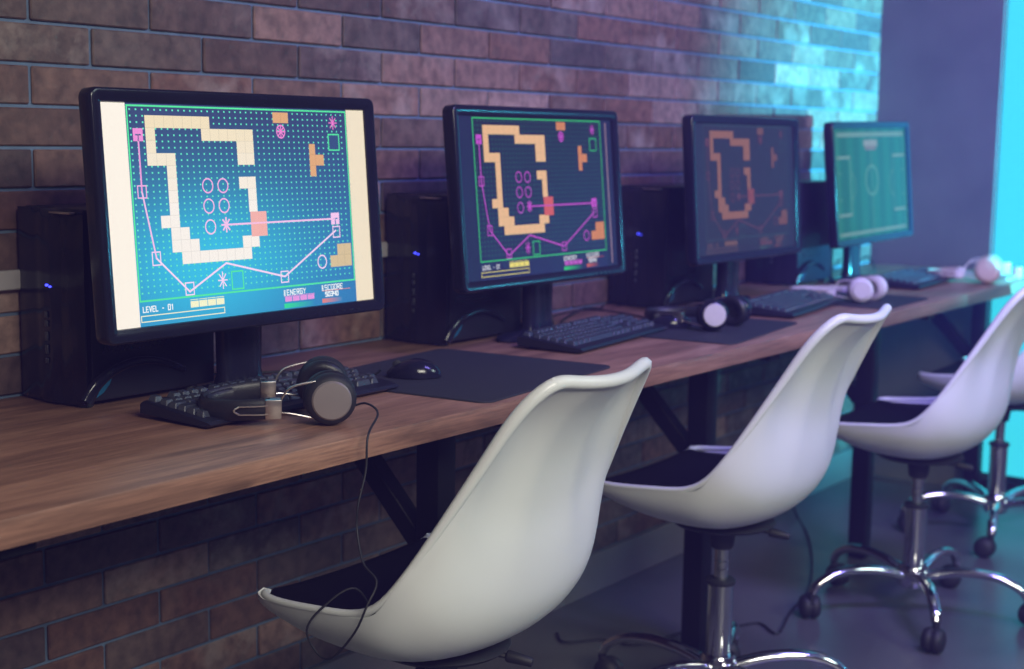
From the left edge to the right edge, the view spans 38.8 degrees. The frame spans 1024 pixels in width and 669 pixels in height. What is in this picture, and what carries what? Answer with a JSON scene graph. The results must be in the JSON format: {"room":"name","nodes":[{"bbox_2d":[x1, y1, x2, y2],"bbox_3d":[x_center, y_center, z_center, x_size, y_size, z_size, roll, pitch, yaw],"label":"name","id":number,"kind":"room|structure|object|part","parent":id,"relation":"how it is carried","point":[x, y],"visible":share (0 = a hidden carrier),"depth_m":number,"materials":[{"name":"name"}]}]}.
{"room":"internet gaming cafe","nodes":[
{"label":"internet gaming cafe","id":0,"kind":"room"},
{"bbox_2d":[0,0,881,668],"bbox_3d":[-0.566,-0.562,2.658,0.127,2.750,6.120,6,10,35],"label":"wall","id":1,"kind":"structure","parent":0,"point":[177,587],"depth_m":2.92,"materials":[{"name":"brick"}]},
{"bbox_2d":[0,241,386,290],"bbox_3d":[-0.607,-0.117,2.545,0.019,0.034,5.800,6,10,35],"label":"cable trunking","id":2,"kind":"object","parent":1,"relation":"attached to","point":[9,279],"visible":0.02,"depth_m":2.29,"materials":[{"name":"white plastic"}]},
{"bbox_2d":[308,447,851,668],"bbox_3d":[-0.535,0.754,2.799,0.014,0.105,6.116,6,10,35],"label":"baseboard","id":3,"kind":"structure","parent":1,"relation":"attached to","point":[607,566],"depth_m":3.94,"materials":[{"name":"grey tile"}]},
{"bbox_2d":[457,475,1023,668],"bbox_3d":[2.477,0.855,3.152,4.900,0.100,10.200,6,10,35],"label":"floor","id":4,"kind":"structure","parent":0,"point":[869,621],"depth_m":3.75,"materials":[{"name":"concrete"}]},
{"bbox_2d":[258,357,651,668],"bbox_3d":[-0.078,0.452,2.238,0.589,0.869,0.603,6,10,35],"label":"swivel chair","id":5,"kind":"object","parent":4,"relation":"on","point":[518,535],"visible":0.99,"depth_m":2.05,"materials":[{"name":"white plastic"}]},
{"bbox_2d":[270,538,426,615],"bbox_3d":[-0.135,0.412,2.260,0.353,0.096,0.458,6,10,35],"label":"seat cushion","id":6,"kind":"object","parent":5,"relation":"on","point":[303,598],"depth_m":2.29,"materials":[{"name":"black fabric"}]},
{"bbox_3d":[-0.109,0.479,2.249,0.216,0.020,0.216,6,10,35],"label":"mounting plate","id":7,"kind":"part","parent":5,"relation":"part of","materials":[{"name":"black plastic"}]},
{"bbox_3d":[-0.027,0.505,2.274,0.122,0.025,0.026,0,8,-4],"label":"height lever","id":8,"kind":"part","parent":5,"relation":"part of","materials":[{"name":"black plastic"}]},
{"bbox_2d":[0,263,1023,668],"bbox_3d":[-0.266,0.456,2.586,0.624,0.759,6.052,6,10,35],"label":"desk","id":9,"kind":"object","parent":4,"relation":"on","point":[65,468],"visible":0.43,"depth_m":2.29,"materials":[{"name":"brown wood"}]},
{"bbox_3d":[-0.791,0.216,1.817,0.570,0.020,0.050,6,10,35],"label":"cross rail","id":10,"kind":"part","parent":9,"relation":"part of","materials":[{"name":"black paint"}]},
{"bbox_2d":[17,203,213,407],"bbox_3d":[-0.637,-0.056,2.355,0.175,0.306,0.280,6,10,35],"label":"computer tower","id":11,"kind":"object","parent":9,"relation":"on","point":[64,361],"visible":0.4,"depth_m":2.25,"materials":[{"name":"black plastic"}]},
{"bbox_3d":[-0.718,-0.045,2.256,0.160,0.301,0.016,6,10,35],"label":"panel","id":12,"kind":"part","parent":11,"relation":"part of","materials":[{"name":"black plastic"}]},
{"bbox_3d":[-0.683,-0.184,2.207,0.050,0.003,0.012,6,10,35],"label":"trim","id":13,"kind":"part","parent":11,"relation":"part of","materials":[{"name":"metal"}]},
{"bbox_3d":[-0.593,0.067,2.299,0.015,0.067,0.209,6,10,35],"label":"arched trim","id":14,"kind":"part","parent":11,"relation":"part of","materials":[{"name":"black plastic"}]},
{"bbox_2d":[78,86,384,389],"bbox_3d":[-0.457,-0.134,2.290,0.176,0.485,0.586,6,10,35],"label":"monitor","id":15,"kind":"object","parent":9,"relation":"on","point":[231,215],"visible":0.93,"depth_m":2.21,"materials":[{"name":"black plastic"}]},
{"bbox_2d":[214,371,288,374],"bbox_3d":[-0.430,0.068,2.571,0.231,0.008,0.068,2,8,5],"label":"cable","id":16,"kind":"object","parent":9,"relation":"on","point":[262,371],"visible":0.12,"depth_m":2.59,"materials":[{"name":"rubber"}]},
{"bbox_2d":[140,366,399,427],"bbox_3d":[-0.371,0.092,2.301,0.147,0.035,0.430,6,9,34],"label":"keyboard","id":17,"kind":"object","parent":9,"relation":"on","point":[181,406],"visible":0.43,"depth_m":2.21,"materials":[{"name":"black plastic"}]},
{"bbox_2d":[198,356,378,659],"bbox_3d":[-0.301,0.251,2.148,0.322,0.416,0.269,3,8,18],"label":"headphones","id":18,"kind":"object","parent":9,"relation":"on","point":[325,389],"visible":0.94,"depth_m":2.11,"materials":[{"name":"plastic"}]},
{"bbox_2d":[296,356,347,398],"bbox_3d":[-0.287,0.073,2.214,0.078,0.081,0.075,6,10,35],"label":"ear cup","id":19,"kind":"object","parent":18,"relation":"on","point":[314,365],"depth_m":2.19,"materials":[{"name":"plastic"}]},
{"bbox_2d":[302,370,356,424],"bbox_3d":[-0.267,0.093,2.139,0.074,0.079,0.078,6,10,35],"label":"ear cup","id":20,"kind":"object","parent":18,"relation":"on","point":[329,397],"depth_m":2.12,"materials":[{"name":"plastic"}]},
{"bbox_3d":[-0.204,0.285,2.120,0.118,0.359,0.269,3,8,18],"label":"cord","id":21,"kind":"part","parent":18,"relation":"part of","materials":[{"name":"rubber"}]},
{"bbox_3d":[-0.137,0.477,2.582,0.050,0.723,0.050,6,10,35],"label":"leg","id":22,"kind":"part","parent":9,"relation":"part of","materials":[{"name":"black paint"}]},
{"bbox_2d":[386,191,521,345],"bbox_3d":[-0.118,-0.145,3.066,0.175,0.306,0.280,6,10,35],"label":"computer tower","id":23,"kind":"object","parent":9,"relation":"on","point":[423,305],"visible":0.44,"depth_m":2.97,"materials":[{"name":"black plastic"}]},
{"bbox_3d":[-0.199,-0.134,2.967,0.160,0.301,0.016,6,10,35],"label":"panel","id":24,"kind":"part","parent":23,"relation":"part of","materials":[{"name":"black plastic"}]},
{"bbox_3d":[-0.163,-0.274,2.918,0.050,0.003,0.012,6,10,35],"label":"trim","id":25,"kind":"part","parent":23,"relation":"part of","materials":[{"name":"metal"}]},
{"bbox_3d":[-0.073,-0.022,3.010,0.015,0.067,0.209,6,10,35],"label":"arched trim","id":26,"kind":"part","parent":23,"relation":"part of","materials":[{"name":"black plastic"}]},
{"bbox_2d":[352,349,609,402],"bbox_3d":[-0.090,0.069,2.620,0.385,0.003,0.460,5,9,30],"label":"mouse pad","id":27,"kind":"object","parent":9,"relation":"on","point":[468,376],"visible":0.77,"depth_m":2.61,"materials":[{"name":"fabric"}]},
{"bbox_2d":[386,358,441,378],"bbox_3d":[-0.173,0.058,2.555,0.098,0.033,0.059,1,8,0],"label":"computer mouse","id":28,"kind":"object","parent":27,"relation":"on","point":[415,368],"visible":1,"depth_m":2.54,"materials":[{"name":"black plastic"}]},
{"bbox_2d":[442,104,625,342],"bbox_3d":[0.030,-0.226,3.018,0.135,0.484,0.586,6,10,35],"label":"monitor","id":29,"kind":"object","parent":9,"relation":"on","point":[534,195],"visible":0.98,"depth_m":2.96,"materials":[{"name":"black plastic"}]},
{"bbox_2d":[552,305,603,324],"bbox_3d":[0.145,-0.153,3.406,0.037,0.243,0.550,3,8,15],"label":"cable","id":30,"kind":"object","parent":9,"relation":"on","point":[602,306],"visible":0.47,"depth_m":3.49,"materials":[{"name":"rubber"}]},
{"bbox_2d":[517,314,668,352],"bbox_3d":[0.180,-0.006,3.086,0.147,0.035,0.430,5,9,29],"label":"keyboard","id":31,"kind":"object","parent":9,"relation":"on","point":[593,332],"visible":1,"depth_m":3.01,"materials":[{"name":"black plastic"}]},
{"bbox_2d":[553,309,643,317],"bbox_3d":[0.153,-0.048,3.446,0.357,0.018,0.310,0,8,-7],"label":"cable","id":32,"kind":"object","parent":9,"relation":"on","point":[585,309],"visible":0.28,"depth_m":3.54,"materials":[{"name":"rubber"}]},
{"bbox_2d":[609,183,713,306],"bbox_3d":[0.394,-0.233,3.768,0.175,0.306,0.280,6,10,35],"label":"computer tower","id":33,"kind":"object","parent":9,"relation":"on","point":[657,273],"visible":0.69,"depth_m":3.66,"materials":[{"name":"black plastic"}]},
{"bbox_3d":[0.313,-0.222,3.669,0.160,0.301,0.016,6,10,35],"label":"panel","id":34,"kind":"part","parent":33,"relation":"part of","materials":[{"name":"black plastic"}]},
{"bbox_3d":[0.439,-0.110,3.711,0.015,0.067,0.209,6,10,35],"label":"arched trim","id":35,"kind":"part","parent":33,"relation":"part of","materials":[{"name":"black plastic"}]},
{"bbox_2d":[670,242,695,275],"bbox_3d":[0.437,-0.194,3.708,0.002,0.082,0.129,6,10,35],"label":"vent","id":36,"kind":"object","parent":33,"relation":"attached to","point":[679,266],"depth_m":3.69,"materials":[{"name":"black plastic"}]},
{"bbox_3d":[0.433,0.379,3.362,0.050,0.723,0.050,6,10,35],"label":"leg","id":37,"kind":"part","parent":9,"relation":"part of","materials":[{"name":"black paint"}]},
{"bbox_2d":[641,317,796,344],"bbox_3d":[0.424,-0.016,3.304,0.330,0.003,0.440,5,9,29],"label":"mouse pad","id":38,"kind":"object","parent":9,"relation":"on","point":[752,328],"visible":0.47,"depth_m":3.21,"materials":[{"name":"fabric"}]},
{"bbox_2d":[651,313,691,327],"bbox_3d":[0.357,-0.033,3.286,0.098,0.033,0.059,1,8,0],"label":"computer mouse","id":39,"kind":"object","parent":38,"relation":"on","point":[669,321],"visible":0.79,"depth_m":3.27,"materials":[{"name":"black plastic"}]},
{"bbox_2d":[644,295,751,330],"bbox_3d":[0.409,-0.055,3.317,0.231,0.072,0.188,6,9,31],"label":"headphones","id":40,"kind":"object","parent":38,"relation":"on","point":[733,310],"visible":0.98,"depth_m":3.29,"materials":[{"name":"plastic"}]},
{"bbox_2d":[696,299,728,330],"bbox_3d":[0.444,-0.042,3.227,0.073,0.072,0.070,6,10,35],"label":"ear cup","id":41,"kind":"object","parent":40,"relation":"on","point":[711,314],"depth_m":3.20,"materials":[{"name":"plastic"}]},
{"bbox_2d":[721,295,751,325],"bbox_3d":[0.512,-0.055,3.332,0.072,0.072,0.054,6,10,35],"label":"ear cup","id":42,"kind":"object","parent":40,"relation":"on","point":[738,306],"depth_m":3.31,"materials":[{"name":"plastic"}]},
{"bbox_2d":[682,114,801,305],"bbox_3d":[0.549,-0.312,3.716,0.155,0.483,0.586,6,10,35],"label":"monitor","id":43,"kind":"object","parent":9,"relation":"on","point":[741,173],"visible":0.98,"depth_m":3.65,"materials":[{"name":"black plastic"}]},
{"bbox_3d":[0.349,0.020,3.378,0.570,0.020,0.050,6,10,35],"label":"cross rail","id":44,"kind":"part","parent":9,"relation":"part of","materials":[{"name":"black paint"}]},
{"bbox_2d":[747,179,832,285],"bbox_3d":[0.847,-0.310,4.388,0.175,0.306,0.280,6,10,35],"label":"computer tower","id":45,"kind":"object","parent":9,"relation":"on","point":[814,261],"visible":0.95,"depth_m":4.32,"materials":[{"name":"black plastic"}]},
{"bbox_3d":[0.766,-0.300,4.289,0.160,0.301,0.016,6,10,35],"label":"panel","id":46,"kind":"part","parent":45,"relation":"part of","materials":[{"name":"black plastic"}]},
{"bbox_3d":[0.892,-0.188,4.332,0.015,0.067,0.209,6,10,35],"label":"arched trim","id":47,"kind":"part","parent":45,"relation":"part of","materials":[{"name":"black plastic"}]},
{"bbox_2d":[801,229,820,257],"bbox_3d":[0.890,-0.272,4.328,0.002,0.082,0.129,6,10,35],"label":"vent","id":48,"kind":"object","parent":45,"relation":"attached to","point":[810,238],"depth_m":4.33,"materials":[{"name":"black plastic"}]},
{"bbox_2d":[747,289,844,317],"bbox_3d":[0.715,-0.083,3.705,0.147,0.035,0.430,5,9,29],"label":"keyboard","id":49,"kind":"object","parent":9,"relation":"on","point":[783,303],"visible":0.98,"depth_m":3.64,"materials":[{"name":"black plastic"}]},
{"bbox_2d":[832,255,874,272],"bbox_3d":[1.106,-0.299,4.744,0.138,0.209,0.348,5,9,28],"label":"cable","id":50,"kind":"object","parent":9,"relation":"on","point":[869,257],"visible":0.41,"depth_m":4.84,"materials":[{"name":"rubber"}]},
{"bbox_3d":[1.003,0.281,4.143,0.050,0.723,0.050,6,10,35],"label":"leg","id":51,"kind":"part","parent":9,"relation":"part of","materials":[{"name":"black paint"}]},
{"bbox_2d":[823,121,912,283],"bbox_3d":[1.030,-0.399,4.376,0.158,0.490,0.592,6,10,35],"label":"monitor","id":52,"kind":"object","parent":9,"relation":"on","point":[868,185],"visible":0.93,"depth_m":4.32,"materials":[{"name":"black plastic"}]},
{"bbox_2d":[831,293,927,308],"bbox_3d":[0.927,-0.095,3.934,0.300,0.003,0.340,6,9,33],"label":"mouse pad","id":53,"kind":"object","parent":9,"relation":"on","point":[895,301],"visible":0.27,"depth_m":3.87,"materials":[{"name":"fabric"}]},
{"bbox_2d":[789,275,887,302],"bbox_3d":[0.867,-0.128,3.922,0.259,0.069,0.154,6,10,35],"label":"headphones","id":54,"kind":"object","parent":53,"relation":"on","point":[872,288],"visible":0.85,"depth_m":3.87,"materials":[{"name":"white plastic"}]},
{"bbox_2d":[847,277,872,302],"bbox_3d":[0.919,-0.117,3.843,0.069,0.069,0.025,2,8,6],"label":"ear cup","id":55,"kind":"object","parent":54,"relation":"on","point":[859,289],"depth_m":3.81,"materials":[{"name":"white plastic"}]},
{"bbox_2d":[866,275,887,300],"bbox_3d":[0.973,-0.125,3.907,0.069,0.069,0.055,6,10,35],"label":"ear cup","id":56,"kind":"object","parent":54,"relation":"on","point":[880,287],"depth_m":3.88,"materials":[{"name":"white plastic"}]},
{"bbox_2d":[875,267,956,288],"bbox_3d":[1.232,-0.174,4.430,0.147,0.035,0.430,6,9,31],"label":"keyboard","id":57,"kind":"object","parent":9,"relation":"on","point":[916,278],"visible":0.88,"depth_m":4.33,"materials":[{"name":"black plastic"}]},
{"bbox_3d":[0.920,-0.078,4.159,0.570,0.020,0.050,6,10,35],"label":"cross rail","id":58,"kind":"part","parent":9,"relation":"part of","materials":[{"name":"black paint"}]},
{"bbox_2d":[926,255,1002,283],"bbox_3d":[1.400,-0.206,4.508,0.228,0.082,0.157,4,8,21],"label":"headphones","id":59,"kind":"object","parent":9,"relation":"on","point":[988,269],"visible":0.94,"depth_m":4.43,"materials":[{"name":"white plastic"}]},
{"bbox_2d":[974,257,1001,283],"bbox_3d":[1.449,-0.195,4.435,0.084,0.082,0.062,6,10,35],"label":"ear cup","id":60,"kind":"object","parent":59,"relation":"on","point":[987,270],"depth_m":4.41,"materials":[{"name":"beige plastic"}]},
{"bbox_2d":[979,255,1002,271],"bbox_3d":[1.488,-0.207,4.530,0.084,0.082,0.062,6,10,35],"label":"ear cup","id":61,"kind":"object","parent":59,"relation":"on","point":[993,256],"depth_m":4.50,"materials":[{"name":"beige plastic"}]},
{"bbox_3d":[1.573,0.183,4.923,0.050,0.723,0.050,6,10,35],"label":"leg","id":62,"kind":"part","parent":9,"relation":"part of","materials":[{"name":"black paint"}]},
{"bbox_2d":[1001,262,1010,274],"bbox_3d":[1.596,-0.211,4.728,0.037,0.040,0.131,5,9,28],"label":"power adapter","id":63,"kind":"object","parent":9,"relation":"on","point":[1006,265],"visible":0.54,"depth_m":4.75,"materials":[{"name":"white plastic"}]},
{"bbox_2d":[1006,266,1022,279],"bbox_3d":[1.595,-0.194,4.611,0.034,0.036,0.119,5,9,30],"label":"power adapter","id":64,"kind":"object","parent":9,"relation":"on","point":[1017,271],"visible":1,"depth_m":4.63,"materials":[{"name":"white plastic"}]},
{"bbox_2d":[556,507,812,645],"bbox_3d":[0.663,0.521,3.936,0.447,0.305,1.465,6,9,32],"label":"cable","id":65,"kind":"object","parent":4,"relation":"on","point":[793,508],"visible":0.59,"depth_m":3.57,"materials":[{"name":"rubber"}]},
{"bbox_2d":[594,304,891,668],"bbox_3d":[0.440,0.358,2.980,0.604,0.869,0.574,6,10,35],"label":"swivel chair","id":66,"kind":"object","parent":4,"relation":"on","point":[786,449],"visible":0.98,"depth_m":2.83,"materials":[{"name":"white plastic"}]},
{"bbox_3d":[0.299,0.676,3.120,0.259,0.071,0.035,6,9,33],"label":"arm","id":67,"kind":"part","parent":66,"relation":"part of","materials":[{"name":"silver metal"}]},
{"bbox_2d":[605,449,725,490],"bbox_3d":[0.408,0.319,3.003,0.353,0.096,0.458,6,10,35],"label":"seat cushion","id":68,"kind":"object","parent":66,"relation":"on","point":[679,471],"depth_m":3.11,"materials":[{"name":"black fabric"}]},
{"bbox_3d":[0.306,0.701,2.939,0.259,0.071,0.035,-5,10,-38],"label":"arm","id":69,"kind":"part","parent":66,"relation":"part of","materials":[{"name":"silver metal"}]},
{"bbox_3d":[0.433,0.386,2.993,0.216,0.020,0.216,6,10,35],"label":"mounting plate","id":70,"kind":"part","parent":66,"relation":"part of","materials":[{"name":"black plastic"}]},
{"bbox_3d":[0.482,0.711,2.889,0.035,0.071,0.259,-2,8,-20],"label":"arm","id":71,"kind":"part","parent":66,"relation":"part of","materials":[{"name":"silver metal"}]},
{"bbox_3d":[0.471,0.670,3.183,0.035,0.071,0.259,3,8,16],"label":"arm","id":72,"kind":"part","parent":66,"relation":"part of","materials":[{"name":"silver metal"}]},
{"bbox_3d":[0.516,0.412,3.017,0.122,0.025,0.026,0,8,-4],"label":"height lever","id":73,"kind":"part","parent":66,"relation":"part of","materials":[{"name":"black plastic"}]},
{"bbox_3d":[0.585,0.692,3.040,0.259,0.071,0.035,1,8,-2],"label":"arm","id":74,"kind":"part","parent":66,"relation":"part of","materials":[{"name":"silver metal"}]},
{"bbox_2d":[798,287,1023,653],"bbox_3d":[1.044,0.277,3.641,0.584,0.869,0.582,6,10,35],"label":"swivel chair","id":75,"kind":"object","parent":4,"relation":"on","point":[920,433],"visible":0.92,"depth_m":3.51,"materials":[{"name":"white plastic"}]},
{"bbox_3d":[0.865,0.612,3.652,0.259,0.071,0.035,-1,8,-14],"label":"arm","id":76,"kind":"part","parent":75,"relation":"part of","materials":[{"name":"silver metal"}]},
{"bbox_3d":[0.934,0.591,3.821,0.035,0.071,0.259,-4,9,-32],"label":"arm","id":77,"kind":"part","parent":75,"relation":"part of","materials":[{"name":"silver metal"}]},
{"bbox_2d":[839,399,930,425],"bbox_3d":[0.996,0.238,3.659,0.353,0.096,0.458,6,10,35],"label":"seat cushion","id":78,"kind":"object","parent":75,"relation":"on","point":[881,412],"depth_m":3.82,"materials":[{"name":"black fabric"}]},
{"bbox_3d":[1.021,0.305,3.649,0.216,0.020,0.216,6,10,35],"label":"mounting plate","id":79,"kind":"part","parent":75,"relation":"part of","materials":[{"name":"black plastic"}]},
{"bbox_3d":[1.006,0.630,3.536,0.035,0.071,0.259,1,8,4],"label":"arm","id":80,"kind":"part","parent":75,"relation":"part of","materials":[{"name":"silver metal"}]},
{"bbox_3d":[1.116,0.595,3.809,0.035,0.071,0.259,7,10,39],"label":"arm","id":81,"kind":"part","parent":75,"relation":"part of","materials":[{"name":"silver metal"}]},
{"bbox_3d":[1.103,0.331,3.673,0.122,0.025,0.026,0,8,-4],"label":"height lever","id":82,"kind":"part","parent":75,"relation":"part of","materials":[{"name":"black plastic"}]},
{"bbox_3d":[1.161,0.620,3.633,0.259,0.071,0.035,4,8,22],"label":"arm","id":83,"kind":"part","parent":75,"relation":"part of","materials":[{"name":"silver metal"}]},
{"bbox_2d":[897,350,1023,557],"bbox_3d":[1.514,0.183,4.382,0.576,0.869,0.602,6,10,35],"label":"swivel chair","id":84,"kind":"object","parent":4,"relation":"on","point":[994,500],"visible":0.65,"depth_m":4.41,"materials":[{"name":"white plastic"}]},
{"bbox_3d":[1.321,0.510,4.450,0.259,0.071,0.035,1,8,2],"label":"arm","id":85,"kind":"part","parent":84,"relation":"part of","materials":[{"name":"silver metal"}]},
{"bbox_2d":[928,359,964,373],"bbox_3d":[1.456,0.143,4.412,0.353,0.096,0.458,6,10,35],"label":"seat cushion","id":86,"kind":"object","parent":84,"relation":"on","point":[951,369],"depth_m":4.53,"materials":[{"name":"black fabric"}]},
{"bbox_3d":[1.435,0.493,4.592,0.035,0.071,0.259,-1,8,-16],"label":"arm","id":87,"kind":"part","parent":84,"relation":"part of","materials":[{"name":"silver metal"}]},
{"bbox_3d":[1.422,0.533,4.299,0.035,0.071,0.259,4,8,20],"label":"arm","id":88,"kind":"part","parent":84,"relation":"part of","materials":[{"name":"silver metal"}]},
{"bbox_3d":[1.599,0.529,4.348,0.259,0.071,0.035,7,10,38],"label":"arm","id":89,"kind":"part","parent":84,"relation":"part of","materials":[{"name":"silver metal"}]},
{"bbox_3d":[1.481,0.209,4.402,0.216,0.020,0.216,6,10,35],"label":"mounting plate","id":90,"kind":"part","parent":84,"relation":"part of","materials":[{"name":"black plastic"}]},
{"bbox_3d":[1.606,0.504,4.529,0.259,0.071,0.035,-4,9,-33],"label":"arm","id":91,"kind":"part","parent":84,"relation":"part of","materials":[{"name":"silver metal"}]},
{"bbox_2d":[869,0,1008,478],"bbox_3d":[3.124,-0.666,3.833,4.720,2.750,0.120,6,10,35],"label":"wall","id":92,"kind":"structure","parent":0,"point":[942,62],"depth_m":4.98,"materials":[{"name":"grey paint"}]},
{"bbox_2d":[874,453,963,488],"bbox_3d":[1.432,0.466,5.128,0.414,0.105,0.014,6,10,35],"label":"baseboard","id":93,"kind":"structure","parent":92,"relation":"attached to","point":[938,475],"depth_m":5.15,"materials":[{"name":"grey tile"}]},
{"bbox_2d":[981,478,1023,496],"bbox_3d":[1.799,-0.708,4.736,0.418,2.549,0.024,6,10,35],"label":"trim","id":94,"kind":"structure","parent":92,"relation":"attached to","point":[1010,486],"depth_m":4.96,"materials":[{"name":"black paint"}]},
{"bbox_2d":[982,0,1023,477],"bbox_3d":[1.810,-0.740,4.746,0.420,2.490,0.006,6,10,35],"label":"window","id":95,"kind":"structure","parent":92,"relation":"in","point":[1009,220],"depth_m":4.87,"materials":[{"name":"teal glass"}]}
]}

